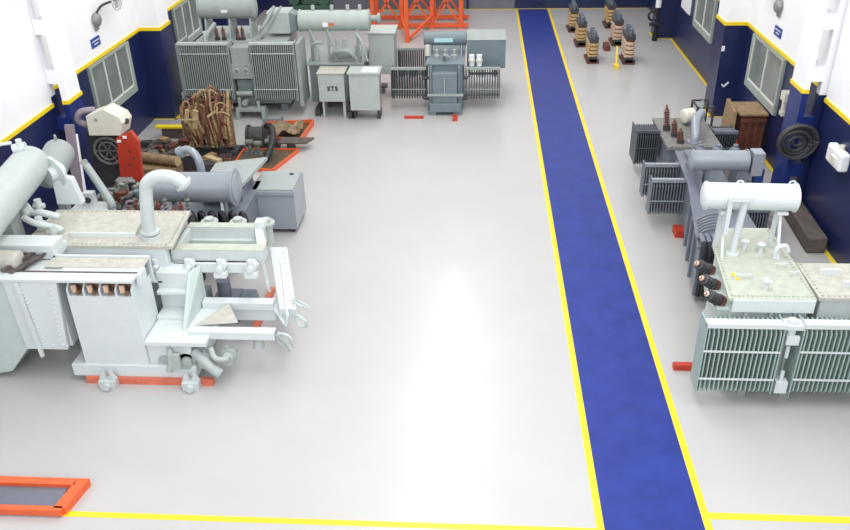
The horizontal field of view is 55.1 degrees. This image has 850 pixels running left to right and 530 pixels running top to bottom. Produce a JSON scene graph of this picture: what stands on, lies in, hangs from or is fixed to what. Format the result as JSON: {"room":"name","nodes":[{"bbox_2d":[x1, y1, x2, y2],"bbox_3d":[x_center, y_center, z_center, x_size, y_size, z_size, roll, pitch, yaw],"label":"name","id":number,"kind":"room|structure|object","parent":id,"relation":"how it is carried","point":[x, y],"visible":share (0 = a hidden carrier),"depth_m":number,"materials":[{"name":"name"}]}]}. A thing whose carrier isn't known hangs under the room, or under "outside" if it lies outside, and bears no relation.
{"room":"transformer workshop","nodes":[
{"label":"transformer workshop","id":0,"kind":"room"},
{"bbox_2d":[26,0,99,195],"bbox_3d":[-7.941,-5.038,16.880,0.675,8.200,0.700,1,30,4],"label":"pier","id":1,"kind":"object","parent":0,"point":[50,23],"visible":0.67,"depth_m":17.20,"materials":[{"name":"white paint"}]},
{"bbox_2d":[0,0,263,234],"bbox_3d":[-8.028,-6.777,19.902,0.580,8.200,32.200,1,30,4],"label":"wall","id":2,"kind":"structure","parent":0,"point":[27,113],"depth_m":17.36,"materials":[{"name":"white paint"}]},
{"bbox_2d":[90,35,100,48],"bbox_3d":[-8.068,-5.464,19.969,0.024,0.220,0.500,1,30,4],"label":"wall sign","id":3,"kind":"object","parent":2,"relation":"attached to","point":[95,41],"visible":1,"depth_m":19.94,"materials":[{"name":"blue plastic"}]},
{"bbox_2d":[91,0,121,30],"bbox_3d":[-7.772,-6.377,20.064,0.330,1.014,1.161,15,34,26],"label":"wall lamp","id":4,"kind":"object","parent":2,"relation":"attached to","point":[96,18],"visible":1,"depth_m":19.85,"materials":[{"name":"grey metal"}]},
{"bbox_2d":[86,41,137,108],"bbox_3d":[-7.993,-4.756,20.951,0.070,1.350,2.500,1,30,4],"label":"window","id":5,"kind":"structure","parent":2,"relation":"in","point":[112,79],"depth_m":20.94,"materials":[{"name":"white"}]},
{"bbox_2d":[171,0,202,41],"bbox_3d":[-7.625,-7.824,26.211,0.070,1.300,2.400,1,30,4],"label":"window","id":6,"kind":"structure","parent":2,"relation":"in","point":[186,21],"depth_m":26.11,"materials":[{"name":"white"}]},
{"bbox_2d":[133,0,181,119],"bbox_3d":[-7.577,-8.021,22.044,0.680,8.200,1.000,1,30,4],"label":"pier","id":7,"kind":"structure","parent":0,"point":[153,23],"depth_m":22.98,"materials":[{"name":"paint"}]},
{"bbox_2d":[213,19,228,25],"bbox_3d":[-7.202,-11.117,27.402,0.680,8.200,1.000,1,30,4],"label":"wall","id":8,"kind":"structure","parent":0,"point":[220,22],"depth_m":28.47,"materials":[{"name":"blue paint"}]},
{"bbox_2d":[0,8,849,529],"bbox_3d":[0.206,-2.422,20.425,18.200,0.200,34.750,1,30,4],"label":"floor","id":9,"kind":"structure","parent":0,"point":[429,376],"depth_m":12.96,"materials":[{"name":"grey concrete"}]},
{"bbox_2d":[0,476,90,515],"bbox_3d":[-5.255,3.064,10.804,1.440,0.120,0.580,1,30,4],"label":"drip tray","id":10,"kind":"object","parent":9,"relation":"on","point":[34,496],"depth_m":10.81,"materials":[{"name":"orange paint"}]},
{"bbox_2d":[64,124,85,191],"bbox_3d":[-7.455,-1.870,17.472,0.286,2.100,0.904,-7,30,-9],"label":"leaning board","id":11,"kind":"object","parent":9,"relation":"on","point":[76,169],"visible":0.61,"depth_m":17.39,"materials":[{"name":"white"}]},
{"bbox_2d":[40,134,115,209],"bbox_3d":[-6.424,-1.097,15.475,1.346,2.713,1.071,-4,30,-4],"label":"transformer","id":12,"kind":"object","parent":9,"relation":"on","point":[60,150],"visible":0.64,"depth_m":15.08,"materials":[{"name":"grey paint"}]},
{"bbox_2d":[74,103,131,186],"bbox_3d":[-6.900,-2.379,18.014,1.162,2.420,0.720,1,30,4],"label":"machine","id":13,"kind":"object","parent":9,"relation":"on","point":[104,124],"visible":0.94,"depth_m":17.53,"materials":[{"name":"metal"}]},
{"bbox_2d":[86,103,131,135],"bbox_3d":[-6.755,-3.116,17.433,0.820,0.570,0.470,1,30,4],"label":"hood","id":14,"kind":"object","parent":13,"relation":"attached to","point":[111,119],"depth_m":17.30,"materials":[{"name":"metal"}]},
{"bbox_2d":[116,130,143,181],"bbox_3d":[-6.405,-1.994,17.745,0.650,1.960,0.150,1,30,4],"label":"cover","id":15,"kind":"object","parent":9,"relation":"on","point":[128,143],"visible":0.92,"depth_m":17.50,"materials":[{"name":"red metal"}]},
{"bbox_2d":[97,173,162,210],"bbox_3d":[-6.006,-1.106,16.811,1.348,1.378,1.563,1,30,4],"label":"transformer","id":16,"kind":"object","parent":9,"relation":"on","point":[126,189],"visible":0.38,"depth_m":16.50,"materials":[{"name":"metal"}]},
{"bbox_2d":[0,138,309,392],"bbox_3d":[-4.773,-0.133,13.327,6.085,3.120,3.316,1,30,4],"label":"transformer","id":17,"kind":"object","parent":9,"relation":"on","point":[129,285],"visible":1,"depth_m":12.85,"materials":[{"name":"white paint"}]},
{"bbox_2d":[126,193,205,280],"bbox_3d":[-4.871,-0.493,15.238,1.238,1.840,0.257,1,30,4],"label":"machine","id":18,"kind":"object","parent":9,"relation":"on","point":[190,219],"visible":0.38,"depth_m":14.90,"materials":[{"name":"metal"}]},
{"bbox_2d":[155,124,185,138],"bbox_3d":[-6.923,-3.676,22.339,0.800,0.350,0.350,1,30,4],"label":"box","id":19,"kind":"object","parent":9,"relation":"on","point":[173,131],"visible":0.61,"depth_m":22.22,"materials":[{"name":"yellow metal"}]},
{"bbox_2d":[151,140,245,171],"bbox_3d":[-6.239,-2.547,20.688,2.800,0.012,3.350,1,30,4],"label":"drip tray","id":20,"kind":"object","parent":9,"relation":"on","point":[243,146],"visible":0.06,"depth_m":21.01,"materials":[{"name":"orange metal"}]},
{"bbox_2d":[143,161,183,173],"bbox_3d":[-6.530,-2.347,20.072,1.000,0.266,0.550,1,30,4],"label":"block","id":21,"kind":"object","parent":20,"relation":"on","point":[147,167],"visible":0.46,"depth_m":19.89,"materials":[{"name":"brown wood"}]},
{"bbox_2d":[141,152,180,166],"bbox_3d":[-6.534,-2.596,19.957,1.141,0.246,0.250,9,31,17],"label":"wooden log","id":22,"kind":"object","parent":21,"relation":"on","point":[154,158],"visible":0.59,"depth_m":19.83,"materials":[{"name":"brown wood"}]},
{"bbox_2d":[140,136,189,155],"bbox_3d":[-6.861,-2.935,21.114,1.301,0.315,1.556,1,30,4],"label":"heap","id":23,"kind":"object","parent":20,"relation":"on","point":[164,145],"visible":0.53,"depth_m":21.34,"materials":[{"name":"paper"}]},
{"bbox_2d":[175,148,199,169],"bbox_3d":[-5.951,-2.675,20.449,0.500,0.437,0.440,1,30,4],"label":"wooden disc","id":24,"kind":"object","parent":20,"relation":"on","point":[188,162],"visible":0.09,"depth_m":20.30,"materials":[{"name":"wood"}]},
{"bbox_2d":[179,85,241,155],"bbox_3d":[-5.520,-3.674,20.787,1.331,1.813,1.035,1,30,4],"label":"bundle","id":25,"kind":"object","parent":20,"relation":"on","point":[207,118],"visible":1,"depth_m":20.51,"materials":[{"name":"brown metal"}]},
{"bbox_2d":[204,155,224,171],"bbox_3d":[-5.140,-2.384,19.866,0.474,0.482,0.500,1,30,4],"label":"wedge","id":26,"kind":"object","parent":20,"relation":"on","point":[210,161],"visible":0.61,"depth_m":19.69,"materials":[{"name":"wood"}]},
{"bbox_2d":[202,152,232,161],"bbox_3d":[-5.249,-2.611,20.505,0.774,0.292,0.584,1,30,4],"label":"heap","id":27,"kind":"object","parent":20,"relation":"on","point":[227,156],"visible":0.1,"depth_m":20.50,"materials":[{"name":"brown wood"}]},
{"bbox_2d":[153,145,305,262],"bbox_3d":[-3.982,-1.385,16.631,2.540,1.960,2.650,1,30,4],"label":"transformer","id":28,"kind":"object","parent":9,"relation":"on","point":[229,190],"visible":0.7,"depth_m":16.79,"materials":[{"name":"metal"}]},
{"bbox_2d":[175,0,309,119],"bbox_3d":[-5.193,-6.213,23.848,3.500,3.170,2.600,1,30,4],"label":"transformer","id":29,"kind":"object","parent":9,"relation":"on","point":[265,63],"visible":1,"depth_m":23.13,"materials":[{"name":"grey paint"}]},
{"bbox_2d":[245,125,266,147],"bbox_3d":[-4.449,-3.399,21.488,0.450,0.594,0.600,1,30,4],"label":"drum","id":30,"kind":"object","parent":9,"relation":"on","point":[258,133],"visible":0.71,"depth_m":21.27,"materials":[{"name":"metal"}]},
{"bbox_2d":[235,148,298,171],"bbox_3d":[-4.057,-2.659,20.708,1.479,0.100,1.390,1,30,4],"label":"drip tray","id":31,"kind":"object","parent":9,"relation":"on","point":[280,156],"visible":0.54,"depth_m":20.85,"materials":[{"name":"orange metal"}]},
{"bbox_2d":[245,139,255,154],"bbox_3d":[-4.509,-3.056,20.996,0.200,0.379,0.200,1,30,4],"label":"bracket","id":32,"kind":"object","parent":31,"relation":"on","point":[249,142],"visible":0.98,"depth_m":20.97,"materials":[{"name":"metal"}]},
{"bbox_2d":[253,141,263,155],"bbox_3d":[-4.266,-3.003,20.894,0.200,0.379,0.200,1,30,4],"label":"bracket","id":33,"kind":"object","parent":31,"relation":"on","point":[257,144],"visible":1,"depth_m":20.87,"materials":[{"name":"metal"}]},
{"bbox_2d":[264,139,274,153],"bbox_3d":[-4.007,-3.075,21.008,0.200,0.379,0.200,1,30,4],"label":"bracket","id":34,"kind":"object","parent":31,"relation":"on","point":[266,141],"visible":0.38,"depth_m":20.89,"materials":[{"name":"metal"}]},
{"bbox_2d":[264,122,275,161],"bbox_3d":[-3.968,-3.151,20.859,0.346,0.636,1.320,-4,30,-4],"label":"hose","id":35,"kind":"object","parent":31,"relation":"on","point":[272,132],"visible":0.94,"depth_m":20.65,"materials":[{"name":"black rubber"}]},
{"bbox_2d":[262,116,283,123],"bbox_3d":[-4.331,-4.127,23.228,0.550,0.140,0.250,1,30,4],"label":"channel","id":36,"kind":"object","parent":9,"relation":"on","point":[264,121],"visible":0.64,"depth_m":23.11,"materials":[{"name":"metal"}]},
{"bbox_2d":[266,135,280,147],"bbox_3d":[-4.007,-3.252,21.536,0.330,0.300,0.310,1,30,4],"label":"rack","id":37,"kind":"object","parent":9,"relation":"on","point":[277,145],"visible":0.34,"depth_m":21.46,"materials":[{"name":"metal"}]},
{"bbox_2d":[267,119,313,137],"bbox_3d":[-3.820,-3.692,22.431,1.310,0.160,1.430,1,30,4],"label":"drip tray","id":38,"kind":"object","parent":9,"relation":"on","point":[308,124],"visible":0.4,"depth_m":22.45,"materials":[{"name":"orange metal"}]},
{"bbox_2d":[267,120,303,134],"bbox_3d":[-3.868,-3.757,22.280,1.018,0.180,0.923,1,30,4],"label":"sheet","id":39,"kind":"object","parent":38,"relation":"in","point":[280,126],"visible":0.8,"depth_m":22.27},
{"bbox_2d":[278,137,313,147],"bbox_3d":[-3.378,-3.176,21.438,0.900,0.240,0.420,1,30,4],"label":"steel plate","id":40,"kind":"object","parent":9,"relation":"on","point":[291,142],"visible":0.89,"depth_m":21.39,"materials":[{"name":"grey metal"}]},
{"bbox_2d":[289,0,333,9],"bbox_3d":[-4.585,-10.472,33.088,1.650,1.300,0.900,1,30,4],"label":"machine","id":41,"kind":"object","parent":9,"relation":"on","point":[297,4],"visible":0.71,"depth_m":32.66,"materials":[{"name":"metal"}]},
{"bbox_2d":[297,4,397,118],"bbox_3d":[-2.266,-6.088,23.802,2.750,2.880,2.950,1,30,4],"label":"transformer","id":42,"kind":"object","parent":9,"relation":"on","point":[344,73],"visible":1,"depth_m":23.23,"materials":[{"name":"metal"}]},
{"bbox_2d":[404,116,423,118],"bbox_3d":[-0.316,-4.229,23.322,0.550,0.060,0.100,1,30,4],"label":"rail offcut","id":43,"kind":"object","parent":9,"relation":"on","point":[405,117],"visible":1,"depth_m":23.28,"materials":[{"name":"red paint"}]},
{"bbox_2d":[370,0,468,42],"bbox_3d":[-0.281,-10.762,31.119,3.880,3.606,3.645,1,30,4],"label":"lattice frame","id":44,"kind":"object","parent":9,"relation":"on","point":[404,15],"visible":0.83,"depth_m":32.07,"materials":[{"name":"orange paint"}]},
{"bbox_2d":[391,29,506,114],"bbox_3d":[0.735,-5.961,24.302,3.320,2.040,3.150,1,30,4],"label":"transformer","id":45,"kind":"object","parent":9,"relation":"on","point":[444,55],"visible":1,"depth_m":23.67,"materials":[{"name":"metal"}]},
{"bbox_2d":[452,114,457,120],"bbox_3d":[0.854,-4.189,23.206,0.140,0.060,0.400,1,30,4],"label":"rail offcut","id":46,"kind":"object","parent":9,"relation":"on","point":[455,116],"visible":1,"depth_m":23.14,"materials":[{"name":"red paint"}]},
{"bbox_2d":[62,511,849,529],"bbox_3d":[-0.338,3.209,10.468,16.100,0.004,0.410,1,30,4],"label":"floor line","id":47,"kind":"object","parent":9,"relation":"on","point":[723,516],"depth_m":10.35,"materials":[{"name":"yellow paint"}]},
{"bbox_2d":[516,9,604,529],"bbox_3d":[2.886,-2.387,20.049,0.095,0.006,34.390,1,30,4],"label":"floor line","id":48,"kind":"object","parent":9,"relation":"on","point":[585,435],"depth_m":13.81,"materials":[{"name":"yellow paint"}]},
{"bbox_2d":[566,0,578,32],"bbox_3d":[5.716,-9.603,31.424,0.400,1.040,1.000,1,30,4],"label":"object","id":49,"kind":"object","parent":9,"relation":"on","point":[573,10],"visible":0.89,"depth_m":31.11,"materials":[{"name":"beige wood"}]},
{"bbox_2d":[573,12,586,46],"bbox_3d":[5.669,-8.554,29.604,0.400,1.040,1.000,1,30,4],"label":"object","id":50,"kind":"object","parent":9,"relation":"on","point":[581,24],"visible":0.99,"depth_m":29.30,"materials":[{"name":"beige wood"}]},
{"bbox_2d":[584,27,598,63],"bbox_3d":[5.701,-7.503,27.779,0.400,1.040,1.000,1,30,4],"label":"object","id":51,"kind":"object","parent":9,"relation":"on","point":[592,38],"visible":1,"depth_m":27.49,"materials":[{"name":"beige wood"}]},
{"bbox_2d":[603,42,610,50],"bbox_3d":[6.480,-7.804,29.112,0.200,0.200,0.500,1,30,4],"label":"block","id":52,"kind":"object","parent":9,"relation":"on","point":[606,46],"visible":1,"depth_m":28.93,"materials":[{"name":"red wood"}]},
{"bbox_2d":[602,0,616,28],"bbox_3d":[7.229,-9.897,31.842,0.400,1.071,1.000,1,30,4],"label":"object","id":53,"kind":"object","parent":9,"relation":"on","point":[610,6],"visible":0.84,"depth_m":31.55,"materials":[{"name":"beige wood"}]},
{"bbox_2d":[518,9,704,529],"bbox_3d":[3.557,-2.378,20.008,1.260,0.004,34.390,1,30,4],"label":"walkway","id":54,"kind":"structure","parent":9,"relation":"on","point":[643,480],"depth_m":13.80,"materials":[{"name":"blue paint"}]},
{"bbox_2d":[608,9,623,45],"bbox_3d":[6.971,-8.622,29.589,0.400,1.122,1.000,1,30,4],"label":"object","id":55,"kind":"object","parent":9,"relation":"on","point":[617,22],"visible":0.98,"depth_m":29.31,"materials":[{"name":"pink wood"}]},
{"bbox_2d":[613,46,618,68],"bbox_3d":[6.370,-6.916,27.158,0.147,0.616,0.622,1,30,4],"label":"jack","id":56,"kind":"object","parent":9,"relation":"on","point":[615,65],"visible":1,"depth_m":27.16,"materials":[{"name":"yellow metal"}]},
{"bbox_2d":[619,23,635,64],"bbox_3d":[6.882,-7.495,27.585,0.400,1.173,1.000,1,30,4],"label":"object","id":57,"kind":"object","parent":9,"relation":"on","point":[628,42],"visible":1,"depth_m":27.32,"materials":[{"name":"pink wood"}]},
{"bbox_2d":[547,8,712,529],"bbox_3d":[4.228,-2.370,19.965,0.095,0.006,34.390,1,30,4],"label":"floor line","id":58,"kind":"object","parent":9,"relation":"on","point":[698,494],"depth_m":13.77,"materials":[{"name":"yellow paint"}]},
{"bbox_2d":[647,0,661,40],"bbox_3d":[8.277,-10.219,28.922,0.450,4.500,0.197,1,30,4],"label":"pipe","id":59,"kind":"object","parent":9,"relation":"on","point":[658,2],"visible":1,"depth_m":29.64,"materials":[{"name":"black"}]},
{"bbox_2d":[629,100,738,163],"bbox_3d":[6.096,-2.864,19.012,2.320,1.738,1.900,1,30,4],"label":"transformer","id":60,"kind":"object","parent":9,"relation":"on","point":[658,142],"visible":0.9,"depth_m":18.99,"materials":[{"name":"metal"}]},
{"bbox_2d":[690,99,714,126],"bbox_3d":[7.191,-3.753,21.279,0.460,0.970,0.659,1,30,4],"label":"stand","id":61,"kind":"object","parent":9,"relation":"on","point":[712,107],"visible":0.56,"depth_m":21.03,"materials":[{"name":"metal"}]},
{"bbox_2d":[639,144,770,296],"bbox_3d":[5.583,-1.168,15.881,2.010,1.945,4.621,1,30,4],"label":"transformer","id":62,"kind":"object","parent":9,"relation":"on","point":[670,188],"visible":0.54,"depth_m":15.80,"materials":[{"name":"grey metal"}]},
{"bbox_2d":[721,98,736,127],"bbox_3d":[7.578,-3.397,20.417,0.164,1.200,1.210,2,30,6],"label":"plywood sheet","id":63,"kind":"object","parent":9,"relation":"on","point":[730,113],"visible":0.43,"depth_m":20.34,"materials":[{"name":"brown wood"}]},
{"bbox_2d":[728,168,764,182],"bbox_3d":[7.267,-2.071,18.428,0.650,0.900,0.400,1,30,4],"label":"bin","id":64,"kind":"object","parent":9,"relation":"on","point":[745,176],"visible":0.11,"depth_m":18.28,"materials":[{"name":"blue plastic"}]},
{"bbox_2d":[732,102,768,150],"bbox_3d":[8.061,-3.419,20.515,0.680,1.120,0.950,1,30,4],"label":"wooden crate","id":65,"kind":"object","parent":9,"relation":"on","point":[751,119],"visible":0.73,"depth_m":20.14,"materials":[{"name":"red wood"}]},
{"bbox_2d":[672,180,849,396],"bbox_3d":[5.435,0.259,12.450,3.000,2.904,2.580,1,30,4],"label":"transformer","id":66,"kind":"object","parent":9,"relation":"on","point":[769,321],"visible":1,"depth_m":11.87,"materials":[{"name":"grey paint"}]},
{"bbox_2d":[783,201,827,252],"bbox_3d":[7.797,-0.834,16.820,0.370,0.340,1.863,2,30,5],"label":"timber baulk","id":67,"kind":"object","parent":9,"relation":"on","point":[811,237],"visible":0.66,"depth_m":16.37,"materials":[{"name":"brown wood"}]},
{"bbox_2d":[263,0,648,9],"bbox_3d":[1.144,-14.632,33.165,16.530,8.200,0.320,1,30,4],"label":"wall","id":68,"kind":"structure","parent":0,"point":[338,4],"depth_m":34.91,"materials":[{"name":"blue paint"}]},
{"bbox_2d":[266,8,616,10],"bbox_3d":[1.216,-10.995,35.059,16.330,0.004,0.090,1,30,4],"label":"trim","id":69,"kind":"structure","parent":68,"relation":"attached to","point":[531,8],"depth_m":34.86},
{"bbox_2d":[649,0,676,38],"bbox_3d":[8.761,-12.202,28.639,0.700,8.200,1.050,1,30,4],"label":"pier","id":70,"kind":"structure","parent":0,"point":[667,10],"depth_m":30.01,"materials":[{"name":"blue paint"}]},
{"bbox_2d":[700,0,752,116],"bbox_3d":[8.257,-7.958,21.292,0.680,8.200,1.050,1,30,4],"label":"pier","id":71,"kind":"structure","parent":0,"point":[733,16],"depth_m":22.20,"materials":[{"name":"paint"}]},
{"bbox_2d":[648,0,849,263],"bbox_3d":[8.449,-6.567,18.871,0.460,8.200,32.200,1,30,4],"label":"wall","id":72,"kind":"structure","parent":0,"point":[826,196],"depth_m":17.17,"materials":[{"name":"white paint"}]},
{"bbox_2d":[681,0,691,14],"bbox_3d":[9.011,-9.216,28.004,0.035,0.950,1.300,1,30,4],"label":"notice board","id":73,"kind":"object","parent":72,"relation":"attached to","point":[685,4],"visible":1,"depth_m":27.91,"materials":[{"name":"white"}]},
{"bbox_2d":[692,0,717,43],"bbox_3d":[8.844,-7.964,25.788,0.070,1.300,2.400,1,30,4],"label":"window","id":74,"kind":"structure","parent":72,"relation":"in","point":[704,17],"depth_m":25.60,"materials":[{"name":"white"}]},
{"bbox_2d":[670,39,835,262],"bbox_3d":[8.415,-3.420,21.617,0.270,0.006,19.800,1,30,4],"label":"trim","id":75,"kind":"structure","parent":72,"relation":"attached to","point":[827,254],"depth_m":25.80,"materials":[{"name":"yellow paint"}]},
{"bbox_2d":[744,33,786,115],"bbox_3d":[8.464,-4.797,20.356,0.070,1.350,2.500,1,30,4],"label":"window","id":76,"kind":"structure","parent":72,"relation":"in","point":[765,70],"depth_m":20.25,"materials":[{"name":"white"}]},
{"bbox_2d":[773,0,782,17],"bbox_3d":[8.180,-6.543,19.547,0.328,1.013,1.161,-13,32,-19],"label":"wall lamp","id":77,"kind":"object","parent":72,"relation":"attached to","point":[778,4],"visible":1,"depth_m":19.26,"materials":[{"name":"grey metal"}]},
{"bbox_2d":[774,25,782,38],"bbox_3d":[8.444,-5.579,19.500,0.024,0.220,0.500,1,30,4],"label":"wall sign","id":78,"kind":"object","parent":72,"relation":"attached to","point":[777,31],"visible":1,"depth_m":19.45,"materials":[{"name":"blue plastic"}]},
{"bbox_2d":[779,90,789,116],"bbox_3d":[8.302,-3.719,18.791,0.170,0.550,0.300,1,30,4],"label":"wall bracket","id":79,"kind":"object","parent":72,"relation":"attached to","point":[784,93],"visible":0.85,"depth_m":18.75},
{"bbox_2d":[826,142,849,171],"bbox_3d":[7.863,-2.094,15.538,0.220,0.440,0.700,1,30,4],"label":"junction box","id":80,"kind":"object","parent":72,"relation":"attached to","point":[837,156],"visible":1,"depth_m":15.37,"materials":[{"name":"white plastic"}]},
{"bbox_2d":[770,0,848,200],"bbox_3d":[7.905,-4.899,15.997,0.645,8.200,0.750,1,30,4],"label":"pier","id":81,"kind":"object","parent":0,"point":[818,17],"visible":0.75,"depth_m":16.40,"materials":[{"name":"white paint"}]},
{"bbox_2d":[776,123,819,159],"bbox_3d":[7.653,-2.550,16.767,0.824,0.801,0.306,1,30,4],"label":"cable coil","id":82,"kind":"object","parent":81,"relation":"hanging from","point":[799,130],"visible":1,"depth_m":16.70,"materials":[{"name":"rubber"}]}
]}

